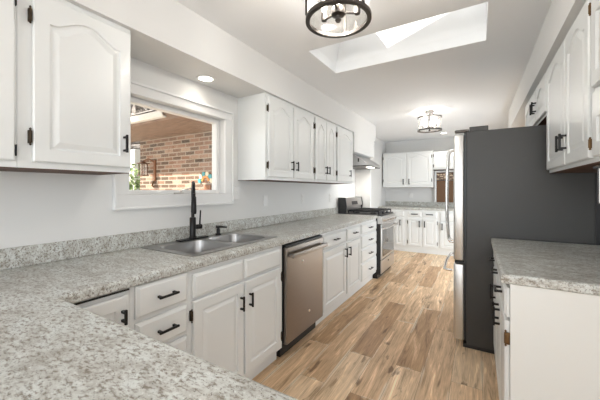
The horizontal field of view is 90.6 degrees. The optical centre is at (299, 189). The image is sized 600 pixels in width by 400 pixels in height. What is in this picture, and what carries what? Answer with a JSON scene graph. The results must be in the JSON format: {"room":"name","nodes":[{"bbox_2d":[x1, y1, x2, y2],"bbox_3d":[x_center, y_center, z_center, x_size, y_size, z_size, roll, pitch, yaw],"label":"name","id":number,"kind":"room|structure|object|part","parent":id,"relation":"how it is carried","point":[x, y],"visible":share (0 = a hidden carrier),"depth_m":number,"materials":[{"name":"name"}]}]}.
{"room":"kitchen","nodes":[
{"label":"kitchen","id":0,"kind":"room"},
{"bbox_2d":[0,57,385,248],"bbox_3d":[-0.747,0.080,2.517,0.130,2.400,10.550,0,0,31],"label":"wall","id":1,"kind":"structure","parent":0,"point":[36,208],"depth_m":1.92,"materials":[{"name":"white paint"}]},
{"bbox_2d":[0,0,16,169],"bbox_3d":[-1.354,-0.460,1.050,0.333,0.748,0.450,0,0,31],"label":"upper cabinet","id":2,"kind":"object","parent":1,"relation":"attached to","point":[8,8],"visible":1,"depth_m":1.13,"materials":[{"name":"white wood"}]},
{"bbox_2d":[0,0,130,174],"bbox_3d":[-1.111,-0.460,1.426,0.364,0.748,0.444,0,0,31],"label":"upper cabinet","id":3,"kind":"object","parent":1,"relation":"attached to","point":[74,63],"visible":1,"depth_m":1.31,"materials":[{"name":"white wood"}]},
{"bbox_3d":[-0.876,-0.232,1.495,0.033,0.090,0.010,0,0,31],"label":"handle","id":4,"kind":"part","parent":3,"relation":"part of","materials":[{"name":"black metal"}]},
{"bbox_2d":[0,207,337,270],"bbox_3d":[-0.570,0.316,2.666,0.019,0.096,4.488,0,0,31],"label":"backsplash","id":5,"kind":"structure","parent":1,"relation":"attached to","point":[14,257],"depth_m":1.79,"materials":[{"name":"grey laminate"}]},
{"bbox_2d":[112,80,233,210],"bbox_3d":[-0.897,-0.279,2.219,0.140,0.802,0.999,0,0,31],"label":"window","id":6,"kind":"structure","parent":1,"relation":"in","point":[122,199],"depth_m":2.20,"materials":[{"name":"white paint"}]},
{"bbox_3d":[-0.931,-0.287,2.240,0.060,0.633,0.813,0,0,31],"label":"frame","id":7,"kind":"part","parent":6,"relation":"part of","materials":[{"name":"white paint"}]},
{"bbox_2d":[234,186,239,198],"bbox_3d":[-0.566,0.025,2.677,0.016,0.116,0.072,0,0,31],"label":"light switch","id":8,"kind":"object","parent":1,"relation":"attached to","point":[236,188],"visible":0.94,"depth_m":2.67,"materials":[{"name":"white plastic"}]},
{"bbox_2d":[263,195,267,205],"bbox_3d":[-0.350,0.110,3.043,0.010,0.116,0.072,0,0,31],"label":"wall outlet","id":9,"kind":"object","parent":1,"relation":"attached to","point":[265,197],"visible":1,"depth_m":3.03,"materials":[{"name":"white plastic"}]},
{"bbox_2d":[238,92,313,182],"bbox_3d":[-0.186,-0.460,2.969,0.364,0.748,0.858,0,0,31],"label":"upper cabinet","id":10,"kind":"object","parent":1,"relation":"attached to","point":[275,136],"visible":1,"depth_m":2.67,"materials":[{"name":"white wood"}]},
{"bbox_3d":[-0.172,-0.460,2.721,0.019,0.690,0.392,0,0,31],"label":"door","id":11,"kind":"part","parent":10,"relation":"part of","materials":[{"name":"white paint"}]},
{"bbox_3d":[0.038,-0.460,3.071,0.019,0.690,0.397,0,0,31],"label":"door","id":12,"kind":"part","parent":10,"relation":"part of","materials":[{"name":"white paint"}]},
{"bbox_2d":[293,114,335,183],"bbox_3d":[0.186,-0.460,3.590,0.364,0.748,0.589,0,0,31],"label":"upper cabinet","id":13,"kind":"object","parent":1,"relation":"attached to","point":[324,131],"visible":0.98,"depth_m":3.47,"materials":[{"name":"white wood"}]},
{"bbox_3d":[0.236,-0.460,3.402,0.019,0.690,0.270,0,0,31],"label":"door","id":14,"kind":"part","parent":13,"relation":"part of","materials":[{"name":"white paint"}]},
{"bbox_3d":[0.379,-0.460,3.640,0.019,0.690,0.262,0,0,31],"label":"door","id":15,"kind":"part","parent":13,"relation":"part of","materials":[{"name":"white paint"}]},
{"bbox_2d":[314,125,352,183],"bbox_3d":[0.492,-0.460,4.101,0.364,0.748,0.600,0,0,31],"label":"upper cabinet","id":16,"kind":"object","parent":1,"relation":"attached to","point":[344,138],"visible":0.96,"depth_m":3.99,"materials":[{"name":"white wood"}]},
{"bbox_3d":[0.610,-0.460,4.027,0.019,0.690,0.535,0,0,31],"label":"door","id":17,"kind":"part","parent":16,"relation":"part of","materials":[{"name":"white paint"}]},
{"bbox_2d":[353,154,380,169],"bbox_3d":[0.975,-0.451,4.805,0.468,0.195,0.754,0,0,31],"label":"range hood","id":18,"kind":"object","parent":1,"relation":"attached to","point":[359,162],"visible":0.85,"depth_m":4.52,"materials":[{"name":"silver metal"}]},
{"bbox_3d":[0.982,-0.364,4.804,0.425,0.012,0.710,0,0,31],"label":"filter panel","id":19,"kind":"part","parent":18,"relation":"part of","materials":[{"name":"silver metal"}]},
{"bbox_2d":[66,0,375,157],"bbox_3d":[-0.296,-0.837,2.812,0.339,0.564,5.720,0,0,31],"label":"soffit","id":20,"kind":"structure","parent":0,"point":[167,35],"depth_m":2.04,"materials":[{"name":"white paint"}]},
{"bbox_2d":[196,75,214,81],"bbox_3d":[-0.703,-0.831,2.216,0.136,0.006,0.136,0,0,31],"label":"recessed light","id":21,"kind":"object","parent":20,"relation":"attached to","point":[205,78],"visible":1,"depth_m":2.22,"materials":[{"name":"white plastic"}]},
{"bbox_2d":[355,158,371,207],"bbox_3d":[1.121,0.081,5.245,0.269,2.399,0.090,0,0,31],"label":"wall","id":22,"kind":"structure","parent":0,"point":[363,177],"depth_m":5.20,"materials":[{"name":"white paint"}]},
{"bbox_2d":[176,0,551,141],"bbox_3d":[1.389,-1.160,1.266,5.120,0.080,10.800,0,0,31],"label":"ceiling","id":23,"kind":"structure","parent":0,"point":[473,79],"depth_m":2.57,"materials":[{"name":"white paint"}]},
{"bbox_2d":[305,0,371,37],"bbox_3d":[0.190,-0.977,1.478,0.324,0.284,0.324,0,0,31],"label":"ceiling light","id":24,"kind":"object","parent":23,"relation":"attached to","point":[338,11],"visible":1,"depth_m":1.47,"materials":[{"name":"brown metal"}]},
{"bbox_3d":[0.034,-0.936,1.453,0.012,0.163,0.012,0,0,31],"label":"post","id":25,"kind":"part","parent":24,"relation":"part of","materials":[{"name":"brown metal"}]},
{"bbox_2d":[321,12,326,21],"bbox_3d":[0.127,-0.905,1.555,0.032,0.041,0.031,0,0,31],"label":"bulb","id":26,"kind":"object","parent":24,"relation":"attached to","point":[324,14],"depth_m":1.54,"materials":[{"name":"white glass"}]},
{"bbox_3d":[0.246,-0.936,1.625,0.012,0.163,0.012,0,0,31],"label":"post","id":27,"kind":"part","parent":24,"relation":"part of","materials":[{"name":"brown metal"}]},
{"bbox_2d":[354,6,360,15],"bbox_3d":[0.288,-0.905,1.494,0.032,0.041,0.031,0,0,31],"label":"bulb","id":28,"kind":"object","parent":24,"relation":"attached to","point":[357,10],"depth_m":1.48,"materials":[{"name":"white glass"}]},
{"bbox_2d":[417,110,441,132],"bbox_3d":[1.838,-0.977,4.214,0.324,0.284,0.325,0,0,31],"label":"ceiling light","id":29,"kind":"object","parent":23,"relation":"attached to","point":[429,112],"visible":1,"depth_m":4.18,"materials":[{"name":"brown metal"}]},
{"bbox_2d":[252,250,498,399],"bbox_3d":[1.397,1.330,1.232,4.870,0.100,10.550,0,0,31],"label":"floor","id":30,"kind":"structure","parent":0,"point":[393,338],"depth_m":2.34,"materials":[{"name":"brown wood"}]},
{"bbox_2d":[74,288,129,327],"bbox_3d":[-1.016,0.844,1.288,0.653,0.872,0.245,0,0,31],"label":"base cabinet","id":31,"kind":"object","parent":30,"relation":"on","point":[115,306],"visible":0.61,"depth_m":1.18,"materials":[{"name":"white wood"}]},
{"bbox_3d":[-0.772,0.797,1.142,0.019,0.725,0.215,0,0,31],"label":"door","id":32,"kind":"part","parent":31,"relation":"part of","materials":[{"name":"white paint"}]},
{"bbox_3d":[-0.708,0.512,1.198,0.033,0.060,0.010,0,0,31],"label":"handle","id":33,"kind":"part","parent":31,"relation":"part of","materials":[{"name":"black metal"}]},
{"bbox_2d":[130,272,187,352],"bbox_3d":[-0.877,0.844,1.520,0.653,0.872,0.294,0,0,31],"label":"base cabinet","id":34,"kind":"object","parent":30,"relation":"on","point":[158,308],"visible":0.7,"depth_m":1.36,"materials":[{"name":"white wood"}]},
{"bbox_3d":[-0.632,0.640,1.375,0.019,0.136,0.261,0,0,31],"label":"drawer","id":35,"kind":"part","parent":34,"relation":"part of","materials":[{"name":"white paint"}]},
{"bbox_3d":[-0.632,0.482,1.375,0.019,0.141,0.261,0,0,31],"label":"drawer","id":36,"kind":"part","parent":34,"relation":"part of","materials":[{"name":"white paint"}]},
{"bbox_3d":[-0.606,0.640,1.368,0.033,0.010,0.100,0,0,31],"label":"handle","id":37,"kind":"part","parent":34,"relation":"part of","materials":[{"name":"black metal"}]},
{"bbox_3d":[-0.606,0.482,1.368,0.033,0.010,0.100,0,0,31],"label":"handle","id":38,"kind":"part","parent":34,"relation":"part of","materials":[{"name":"black metal"}]},
{"bbox_3d":[-0.632,0.831,1.375,0.019,0.208,0.261,0,0,31],"label":"drawer","id":39,"kind":"part","parent":34,"relation":"part of","materials":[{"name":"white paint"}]},
{"bbox_2d":[188,245,281,379],"bbox_3d":[-0.586,0.844,2.006,0.653,0.872,0.837,0,0,31],"label":"base cabinet","id":40,"kind":"object","parent":30,"relation":"on","point":[235,305],"visible":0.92,"depth_m":1.79,"materials":[{"name":"white wood"}]},
{"bbox_2d":[0,207,377,399],"bbox_3d":[0.172,0.337,2.222,1.749,0.138,4.488,0,0,31],"label":"countertop","id":41,"kind":"structure","parent":40,"relation":"on","point":[52,347],"depth_m":0.81,"materials":[{"name":"grey stone"}]},
{"bbox_2d":[176,181,208,241],"bbox_3d":[-0.732,0.148,2.132,0.166,0.421,0.250,0,0,31],"label":"faucet","id":42,"kind":"object","parent":41,"relation":"on","point":[193,226],"visible":1,"depth_m":2.14,"materials":[{"name":"black metal"}]},
{"bbox_3d":[-0.779,0.353,2.160,0.056,0.010,0.250,0,0,31],"label":"deck plate","id":43,"kind":"part","parent":42,"relation":"part of","materials":[{"name":"black metal"}]},
{"bbox_3d":[-0.751,0.073,2.091,0.023,0.271,0.173,0,0,-22],"label":"spout","id":44,"kind":"part","parent":42,"relation":"part of","materials":[{"name":"black metal"}]},
{"bbox_3d":[-0.746,0.217,2.187,0.045,0.138,0.034,0,0,-39],"label":"lever","id":45,"kind":"part","parent":42,"relation":"part of","materials":[{"name":"black metal"}]},
{"bbox_2d":[141,232,276,256],"bbox_3d":[-0.587,0.443,2.075,0.490,0.170,0.787,0,0,31],"label":"sink","id":46,"kind":"object","parent":41,"relation":"in","point":[213,243],"visible":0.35,"depth_m":2.07,"materials":[{"name":"metal"}]},
{"bbox_3d":[-0.666,0.443,1.918,0.378,0.170,0.353,0,0,31],"label":"bowl","id":47,"kind":"part","parent":46,"relation":"part of","materials":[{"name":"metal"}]},
{"bbox_2d":[216,225,226,234],"bbox_3d":[-0.628,0.321,2.374,0.091,0.075,0.043,0,0,-3],"label":"soap dispenser","id":48,"kind":"object","parent":46,"relation":"on","point":[218,227],"visible":1,"depth_m":2.36,"materials":[{"name":"black metal"}]},
{"bbox_3d":[-0.476,0.443,2.235,0.378,0.170,0.328,0,0,31],"label":"bowl","id":49,"kind":"part","parent":46,"relation":"part of","materials":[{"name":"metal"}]},
{"bbox_3d":[-0.450,0.860,1.679,0.019,0.580,0.377,0,0,31],"label":"door","id":50,"kind":"part","parent":40,"relation":"part of","materials":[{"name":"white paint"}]},
{"bbox_3d":[-0.347,0.690,1.801,0.033,0.090,0.010,0,0,31],"label":"handle","id":51,"kind":"part","parent":40,"relation":"part of","materials":[{"name":"black metal"}]},
{"bbox_3d":[-0.305,0.690,1.871,0.033,0.090,0.010,0,0,31],"label":"handle","id":52,"kind":"part","parent":40,"relation":"part of","materials":[{"name":"black metal"}]},
{"bbox_3d":[-0.246,0.860,2.020,0.019,0.580,0.388,0,0,31],"label":"door","id":53,"kind":"part","parent":40,"relation":"part of","materials":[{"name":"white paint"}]},
{"bbox_2d":[276,234,327,356],"bbox_3d":[-0.192,0.846,2.632,0.685,0.868,0.614,0,0,31],"label":"dishwasher","id":54,"kind":"object","parent":30,"relation":"on","point":[302,260],"visible":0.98,"depth_m":2.40,"materials":[{"name":"silver metal"}]},
{"bbox_3d":[0.043,0.800,2.494,0.035,0.730,0.606,0,0,31],"label":"panel","id":55,"kind":"part","parent":54,"relation":"part of","materials":[{"name":"metal"}]},
{"bbox_3d":[0.084,0.497,2.476,0.052,0.033,0.590,0,0,31],"label":"bar handle","id":56,"kind":"part","parent":54,"relation":"part of","materials":[{"name":"metal"}]},
{"bbox_2d":[315,223,360,325],"bbox_3d":[0.231,0.844,3.369,0.653,0.872,1.073,0,0,31],"label":"base cabinet","id":57,"kind":"object","parent":30,"relation":"on","point":[342,255],"visible":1,"depth_m":3.14,"materials":[{"name":"white wood"}]},
{"bbox_3d":[0.356,0.501,3.025,0.019,0.133,0.561,0,0,31],"label":"drawer","id":58,"kind":"part","parent":57,"relation":"part of","materials":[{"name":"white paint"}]},
{"bbox_3d":[0.356,0.869,3.025,0.019,0.562,0.561,0,0,31],"label":"door","id":59,"kind":"part","parent":57,"relation":"part of","materials":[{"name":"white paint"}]},
{"bbox_3d":[0.631,0.501,3.484,0.019,0.133,0.435,0,0,31],"label":"drawer","id":60,"kind":"part","parent":57,"relation":"part of","materials":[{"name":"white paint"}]},
{"bbox_3d":[0.631,0.869,3.484,0.019,0.562,0.435,0,0,31],"label":"door","id":61,"kind":"part","parent":57,"relation":"part of","materials":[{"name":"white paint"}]},
{"bbox_2d":[356,219,376,291],"bbox_3d":[0.684,0.844,4.124,0.653,0.872,0.686,0,0,31],"label":"base cabinet","id":62,"kind":"object","parent":30,"relation":"on","point":[368,234],"visible":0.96,"depth_m":3.92,"materials":[{"name":"white wood"}]},
{"bbox_3d":[0.928,1.042,3.979,0.019,0.215,0.630,0,0,31],"label":"drawer","id":63,"kind":"part","parent":62,"relation":"part of","materials":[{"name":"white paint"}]},
{"bbox_3d":[0.928,0.835,3.979,0.019,0.160,0.630,0,0,31],"label":"drawer","id":64,"kind":"part","parent":62,"relation":"part of","materials":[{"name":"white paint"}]},
{"bbox_3d":[0.928,0.657,3.979,0.019,0.155,0.630,0,0,31],"label":"drawer","id":65,"kind":"part","parent":62,"relation":"part of","materials":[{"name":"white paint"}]},
{"bbox_3d":[0.928,0.496,3.979,0.019,0.123,0.630,0,0,31],"label":"drawer","id":66,"kind":"part","parent":62,"relation":"part of","materials":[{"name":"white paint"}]},
{"bbox_2d":[338,197,397,278],"bbox_3d":[1.104,0.699,4.731,0.742,1.162,0.758,0,0,31],"label":"gas range","id":67,"kind":"object","parent":30,"relation":"on","point":[350,205],"visible":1,"depth_m":4.53,"materials":[{"name":"silver metal"}]},
{"bbox_2d":[338,211,393,215],"bbox_3d":[1.069,0.366,4.751,0.660,0.016,0.758,0,0,31],"label":"cooktop","id":68,"kind":"object","parent":67,"relation":"in","point":[385,213],"depth_m":4.54,"materials":[{"name":"black metal"}]},
{"bbox_3d":[1.342,0.432,4.588,0.074,0.113,0.758,0,0,31],"label":"control panel","id":69,"kind":"part","parent":67,"relation":"part of","materials":[{"name":"silver metal"}]},
{"bbox_3d":[1.354,1.111,4.580,0.016,0.187,0.754,0,0,31],"label":"storage drawer","id":70,"kind":"part","parent":67,"relation":"part of","materials":[{"name":"silver metal"}]},
{"bbox_3d":[1.354,0.750,4.580,0.016,0.510,0.754,0,0,31],"label":"oven door","id":71,"kind":"part","parent":67,"relation":"part of","materials":[{"name":"silver metal"}]},
{"bbox_2d":[388,209,404,250],"bbox_3d":[2.093,0.844,6.575,0.560,0.872,0.658,0,0,31],"label":"base cabinet","id":72,"kind":"object","parent":30,"relation":"on","point":[399,229],"visible":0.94,"depth_m":6.24,"materials":[{"name":"white wood"}]},
{"bbox_3d":[2.094,0.492,6.241,0.175,0.105,0.019,0,0,31],"label":"drawer","id":73,"kind":"part","parent":72,"relation":"part of","materials":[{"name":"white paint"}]},
{"bbox_3d":[2.094,0.865,6.241,0.175,0.570,0.019,0,0,31],"label":"door","id":74,"kind":"part","parent":72,"relation":"part of","materials":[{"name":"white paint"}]},
{"bbox_2d":[405,210,438,254],"bbox_3d":[2.609,0.844,6.266,0.642,0.872,0.658,0,0,31],"label":"base cabinet","id":75,"kind":"object","parent":30,"relation":"on","point":[421,226],"visible":0.99,"depth_m":6.02,"materials":[{"name":"white wood"}]},
{"bbox_3d":[2.351,0.492,6.087,0.255,0.105,0.019,0,0,31],"label":"drawer","id":76,"kind":"part","parent":75,"relation":"part of","materials":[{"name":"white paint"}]},
{"bbox_3d":[2.351,0.865,6.087,0.255,0.570,0.019,0,0,31],"label":"door","id":77,"kind":"part","parent":75,"relation":"part of","materials":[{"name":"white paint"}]},
{"bbox_3d":[2.595,0.492,5.940,0.255,0.105,0.019,0,0,31],"label":"drawer","id":78,"kind":"part","parent":75,"relation":"part of","materials":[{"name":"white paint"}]},
{"bbox_3d":[2.595,0.865,5.940,0.255,0.570,0.019,0,0,31],"label":"door","id":79,"kind":"part","parent":75,"relation":"part of","materials":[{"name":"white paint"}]},
{"bbox_2d":[439,211,453,255],"bbox_3d":[3.212,0.844,5.905,0.761,0.872,0.658,0,0,31],"label":"base cabinet","id":80,"kind":"object","parent":30,"relation":"on","point":[445,247],"visible":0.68,"depth_m":5.79,"materials":[{"name":"white wood"}]},
{"bbox_2d":[378,201,453,210],"bbox_3d":[2.701,0.334,6.227,1.969,0.144,0.639,0,0,31],"label":"countertop","id":81,"kind":"structure","parent":80,"relation":"on","point":[437,206],"depth_m":6.45,"materials":[{"name":"grey stone"}]},
{"bbox_3d":[2.911,0.527,5.751,0.360,0.175,0.019,0,0,31],"label":"drawer","id":82,"kind":"part","parent":80,"relation":"part of","materials":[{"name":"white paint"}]},
{"bbox_3d":[2.911,0.892,5.751,0.360,0.515,0.019,0,0,31],"label":"door","id":83,"kind":"part","parent":80,"relation":"part of","materials":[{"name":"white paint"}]},
{"bbox_2d":[443,125,599,353],"bbox_3d":[1.840,0.385,2.640,0.988,1.790,0.910,0,0,31],"label":"refrigerator","id":84,"kind":"object","parent":30,"relation":"on","point":[504,188],"visible":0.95,"depth_m":2.30,"materials":[{"name":"grey metal"}]},
{"bbox_3d":[1.452,0.680,2.872,0.085,0.021,0.782,0,0,31],"label":"handle","id":85,"kind":"part","parent":84,"relation":"part of","materials":[{"name":"silver metal"}]},
{"bbox_3d":[1.427,0.055,2.824,0.080,0.891,0.022,0,0,31],"label":"handle","id":86,"kind":"part","parent":84,"relation":"part of","materials":[{"name":"silver metal"}]},
{"bbox_3d":[1.481,0.055,2.915,0.080,0.891,0.022,0,0,31],"label":"handle","id":87,"kind":"part","parent":84,"relation":"part of","materials":[{"name":"silver metal"}]},
{"bbox_3d":[1.534,0.915,2.823,0.078,0.620,0.910,0,0,31],"label":"freezer drawer","id":88,"kind":"part","parent":84,"relation":"part of","materials":[{"name":"metal"}]},
{"bbox_3d":[1.416,0.062,2.626,0.078,1.035,0.451,0,0,31],"label":"door","id":89,"kind":"part","parent":84,"relation":"part of","materials":[{"name":"metal"}]},
{"bbox_2d":[489,252,599,399],"bbox_3d":[1.436,0.844,1.630,0.653,0.872,1.128,0,0,31],"label":"base cabinet","id":90,"kind":"object","parent":30,"relation":"on","point":[546,342],"visible":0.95,"depth_m":1.23,"materials":[{"name":"white paint"}]},
{"bbox_3d":[1.290,0.680,1.990,0.033,0.100,0.010,0,0,31],"label":"handle","id":91,"kind":"part","parent":90,"relation":"part of","materials":[{"name":"black metal"}]},
{"bbox_3d":[1.173,0.490,1.795,0.033,0.010,0.100,0,0,31],"label":"handle","id":92,"kind":"part","parent":90,"relation":"part of","materials":[{"name":"black metal"}]},
{"bbox_3d":[1.383,0.868,2.095,0.019,0.585,0.345,0,0,31],"label":"door","id":93,"kind":"part","parent":90,"relation":"part of","materials":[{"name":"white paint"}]},
{"bbox_3d":[1.100,0.680,1.673,0.033,0.100,0.010,0,0,31],"label":"handle","id":94,"kind":"part","parent":90,"relation":"part of","materials":[{"name":"black metal"}]},
{"bbox_3d":[1.056,0.680,1.600,0.033,0.100,0.010,0,0,31],"label":"handle","id":95,"kind":"part","parent":90,"relation":"part of","materials":[{"name":"black metal"}]},
{"bbox_3d":[0.982,0.490,1.475,0.033,0.010,0.100,0,0,31],"label":"handle","id":96,"kind":"part","parent":90,"relation":"part of","materials":[{"name":"black metal"}]},
{"bbox_3d":[1.195,0.494,1.782,0.019,0.128,0.355,0,0,31],"label":"drawer","id":97,"kind":"part","parent":90,"relation":"part of","materials":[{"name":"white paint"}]},
{"bbox_3d":[1.195,0.868,1.782,0.019,0.585,0.355,0,0,31],"label":"door","id":98,"kind":"part","parent":90,"relation":"part of","materials":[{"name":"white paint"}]},
{"bbox_3d":[1.004,0.868,1.462,0.019,0.585,0.360,0,0,31],"label":"door","id":99,"kind":"part","parent":90,"relation":"part of","materials":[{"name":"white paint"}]},
{"bbox_3d":[1.004,0.494,1.462,0.019,0.128,0.360,0,0,31],"label":"drawer","id":100,"kind":"part","parent":90,"relation":"part of","materials":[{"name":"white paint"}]},
{"bbox_2d":[491,238,599,295],"bbox_3d":[1.450,0.337,1.617,0.652,0.138,1.145,0,0,31],"label":"countertop","id":101,"kind":"structure","parent":90,"relation":"on","point":[568,267],"depth_m":1.46,"materials":[{"name":"grey stone"}]},
{"bbox_2d":[318,2,486,64],"bbox_3d":[0.731,-1.679,2.307,1.302,0.957,0.610,0,0,31],"label":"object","id":102,"kind":"structure","parent":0,"point":[471,19],"depth_m":2.49,"materials":[{"name":"white paint"}]},
{"bbox_2d":[386,137,453,206],"bbox_3d":[4.086,0.080,5.846,5.000,2.400,0.130,0,0,31],"label":"wall","id":103,"kind":"structure","parent":0,"point":[437,144],"depth_m":6.65,"materials":[{"name":"white paint"}]},
{"bbox_2d":[383,150,434,187],"bbox_3d":[2.390,-0.440,6.568,1.037,0.770,0.371,0,0,31],"label":"upper cabinet","id":104,"kind":"object","parent":103,"relation":"attached to","point":[402,169],"visible":1,"depth_m":6.43,"materials":[{"name":"white wood"}]},
{"bbox_3d":[2.090,-0.455,6.581,0.478,0.700,0.019,0,0,31],"label":"door","id":105,"kind":"part","parent":104,"relation":"part of","materials":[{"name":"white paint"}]},
{"bbox_3d":[2.532,-0.455,6.316,0.480,0.700,0.019,0,0,31],"label":"door","id":106,"kind":"part","parent":104,"relation":"part of","materials":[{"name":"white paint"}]},
{"bbox_2d":[386,201,453,206],"bbox_3d":[2.861,0.313,6.493,1.968,0.102,0.019,0,0,31],"label":"backsplash","id":107,"kind":"structure","parent":103,"relation":"attached to","point":[388,203],"depth_m":6.61,"materials":[{"name":"grey stone"}]},
{"bbox_2d":[433,151,453,170],"bbox_3d":[3.232,-0.608,6.081,0.907,0.375,0.340,0,0,31],"label":"upper cabinet","id":108,"kind":"object","parent":103,"relation":"attached to","point":[439,158],"visible":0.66,"depth_m":6.09,"materials":[{"name":"white wood"}]},
{"bbox_2d":[435,170,453,201],"bbox_3d":[3.296,-0.079,6.185,0.905,0.677,0.099,0,0,31],"label":"window","id":109,"kind":"structure","parent":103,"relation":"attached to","point":[440,176],"depth_m":6.33,"materials":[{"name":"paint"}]},
{"bbox_3d":[3.316,0.030,6.188,0.854,0.460,0.034,0,0,31],"label":"panel","id":110,"kind":"part","parent":109,"relation":"part of","materials":[{"name":"brown wood"}]},
{"bbox_2d":[508,0,585,127],"bbox_3d":[2.046,-0.985,2.330,0.364,0.269,4.300,0,0,31],"label":"soffit","id":111,"kind":"structure","parent":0,"point":[561,15],"depth_m":1.98,"materials":[{"name":"white paint"}]},
{"bbox_3d":[2.755,0.080,3.041,0.120,2.400,6.049,0,0,31],"label":"wall","id":112,"kind":"structure","parent":0,"visible":0},
{"bbox_2d":[525,71,546,126],"bbox_3d":[2.100,-0.689,2.429,0.371,0.318,1.073,0,0,31],"label":"upper cabinet","id":113,"kind":"object","parent":112,"relation":"attached to","point":[536,108],"visible":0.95,"depth_m":2.33,"materials":[{"name":"white wood"}]},
{"bbox_3d":[2.082,-0.685,2.678,0.019,0.270,0.605,0,0,31],"label":"door","id":114,"kind":"part","parent":113,"relation":"part of","materials":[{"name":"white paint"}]},
{"bbox_3d":[1.881,-0.665,2.393,0.033,0.090,0.010,0,0,31],"label":"handle","id":115,"kind":"part","parent":113,"relation":"part of","materials":[{"name":"black metal"}]},
{"bbox_3d":[1.819,-0.685,2.238,0.019,0.270,0.390,0,0,31],"label":"door","id":116,"kind":"part","parent":113,"relation":"part of","materials":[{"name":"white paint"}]},
{"bbox_2d":[547,0,599,172],"bbox_3d":[1.583,-0.480,1.567,0.371,0.735,0.935,0,0,31],"label":"upper cabinet","id":117,"kind":"object","parent":112,"relation":"attached to","point":[569,89],"visible":0.83,"depth_m":1.49,"materials":[{"name":"white wood"}]},
{"bbox_3d":[1.563,-0.477,1.812,0.019,0.685,0.485,0,0,31],"label":"door","id":118,"kind":"part","parent":117,"relation":"part of","materials":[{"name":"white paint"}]},
{"bbox_3d":[1.432,-0.255,1.643,0.033,0.090,0.010,0,0,31],"label":"handle","id":119,"kind":"part","parent":117,"relation":"part of","materials":[{"name":"black metal"}]},
{"bbox_3d":[1.392,-0.255,1.577,0.033,0.090,0.010,0,0,31],"label":"handle","id":120,"kind":"part","parent":117,"relation":"part of","materials":[{"name":"black metal"}]},
{"bbox_3d":[1.329,-0.477,1.422,0.019,0.685,0.394,0,0,31],"label":"door","id":121,"kind":"part","parent":117,"relation":"part of","materials":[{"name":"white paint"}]},
{"bbox_2d":[593,164,599,203],"bbox_3d":[1.416,-0.026,1.262,0.228,0.172,0.100,0,0,31],"label":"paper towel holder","id":122,"kind":"object","parent":117,"relation":"attached to","point":[594,166],"visible":1,"depth_m":1.32,"materials":[{"name":"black metal"}]},
{"bbox_2d":[591,0,599,162],"bbox_3d":[1.178,-0.480,0.891,0.371,0.735,0.639,0,0,31],"label":"upper cabinet","id":123,"kind":"object","parent":112,"relation":"attached to","point":[595,4],"visible":1,"depth_m":1.18,"materials":[{"name":"white wood"}]},
{"bbox_3d":[1.056,-0.620,0.966,0.019,0.400,0.602,0,0,31],"label":"door","id":124,"kind":"part","parent":123,"relation":"part of","materials":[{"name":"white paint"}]},
{"bbox_3d":[1.053,-0.268,0.960,0.019,0.265,0.590,0,0,31],"label":"door","id":125,"kind":"part","parent":123,"relation":"part of","materials":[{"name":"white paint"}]},
{"label":"outside","id":126,"kind":"structure","parent":0,"visible":0},
{"bbox_3d":[-5.838,1.530,5.831,11.990,0.100,20.000,0,0,31],"label":"ground","id":127,"kind":"structure","parent":126,"visible":0},
{"bbox_2d":[129,149,139,189],"bbox_3d":[-4.544,0.255,7.737,1.850,2.450,0.600,0,0,31],"label":"garden shed","id":128,"kind":"object","parent":127,"relation":"on","point":[135,153],"visible":0.11,"depth_m":7.05,"materials":[{"name":"white"}]},
{"bbox_2d":[129,164,139,189],"bbox_3d":[-3.516,0.472,6.309,1.520,2.071,1.069,0,0,31],"label":"shrub","id":129,"kind":"object","parent":127,"relation":"on","point":[132,177],"visible":0.05,"depth_m":6.20,"materials":[{"name":"green plant"}]},
{"bbox_2d":[131,104,151,149],"bbox_3d":[-3.449,-1.516,9.422,6.226,6.270,3.517,0,0,31],"label":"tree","id":130,"kind":"object","parent":127,"relation":"on","point":[135,109],"visible":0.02,"depth_m":8.47,"materials":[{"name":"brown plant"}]},
{"bbox_2d":[131,109,211,189],"bbox_3d":[-1.394,-0.305,4.779,3.295,3.570,2.435,0,0,31],"label":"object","id":131,"kind":"object","parent":127,"relation":"on","point":[181,147],"visible":0.27,"depth_m":4.22,"materials":[{"name":"red brick"}]},
{"bbox_2d":[136,158,155,187],"bbox_3d":[-2.351,-0.260,4.553,0.196,0.458,0.204,0,0,31],"label":"wall lantern","id":132,"kind":"object","parent":131,"relation":"attached to","point":[143,161],"visible":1,"depth_m":4.55,"materials":[{"name":"brown metal"}]},
{"bbox_3d":[-2.398,-0.333,4.538,0.130,0.230,0.130,0,0,31],"label":"frame","id":133,"kind":"part","parent":132,"relation":"part of","materials":[{"name":"brown metal"}]},
{"bbox_3d":[-2.247,-0.300,4.596,0.040,0.320,0.024,0,0,31],"label":"plate","id":134,"kind":"part","parent":132,"relation":"part of","materials":[{"name":"brown metal"}]},
{"bbox_2d":[198,172,211,189],"bbox_3d":[-1.277,-0.118,4.017,0.294,0.256,0.018,0,0,31],"label":"ornament","id":135,"kind":"object","parent":131,"relation":"attached to","point":[203,175],"visible":0.79,"depth_m":4.00,"materials":[{"name":"multicoloured ceramic"}]}
]}

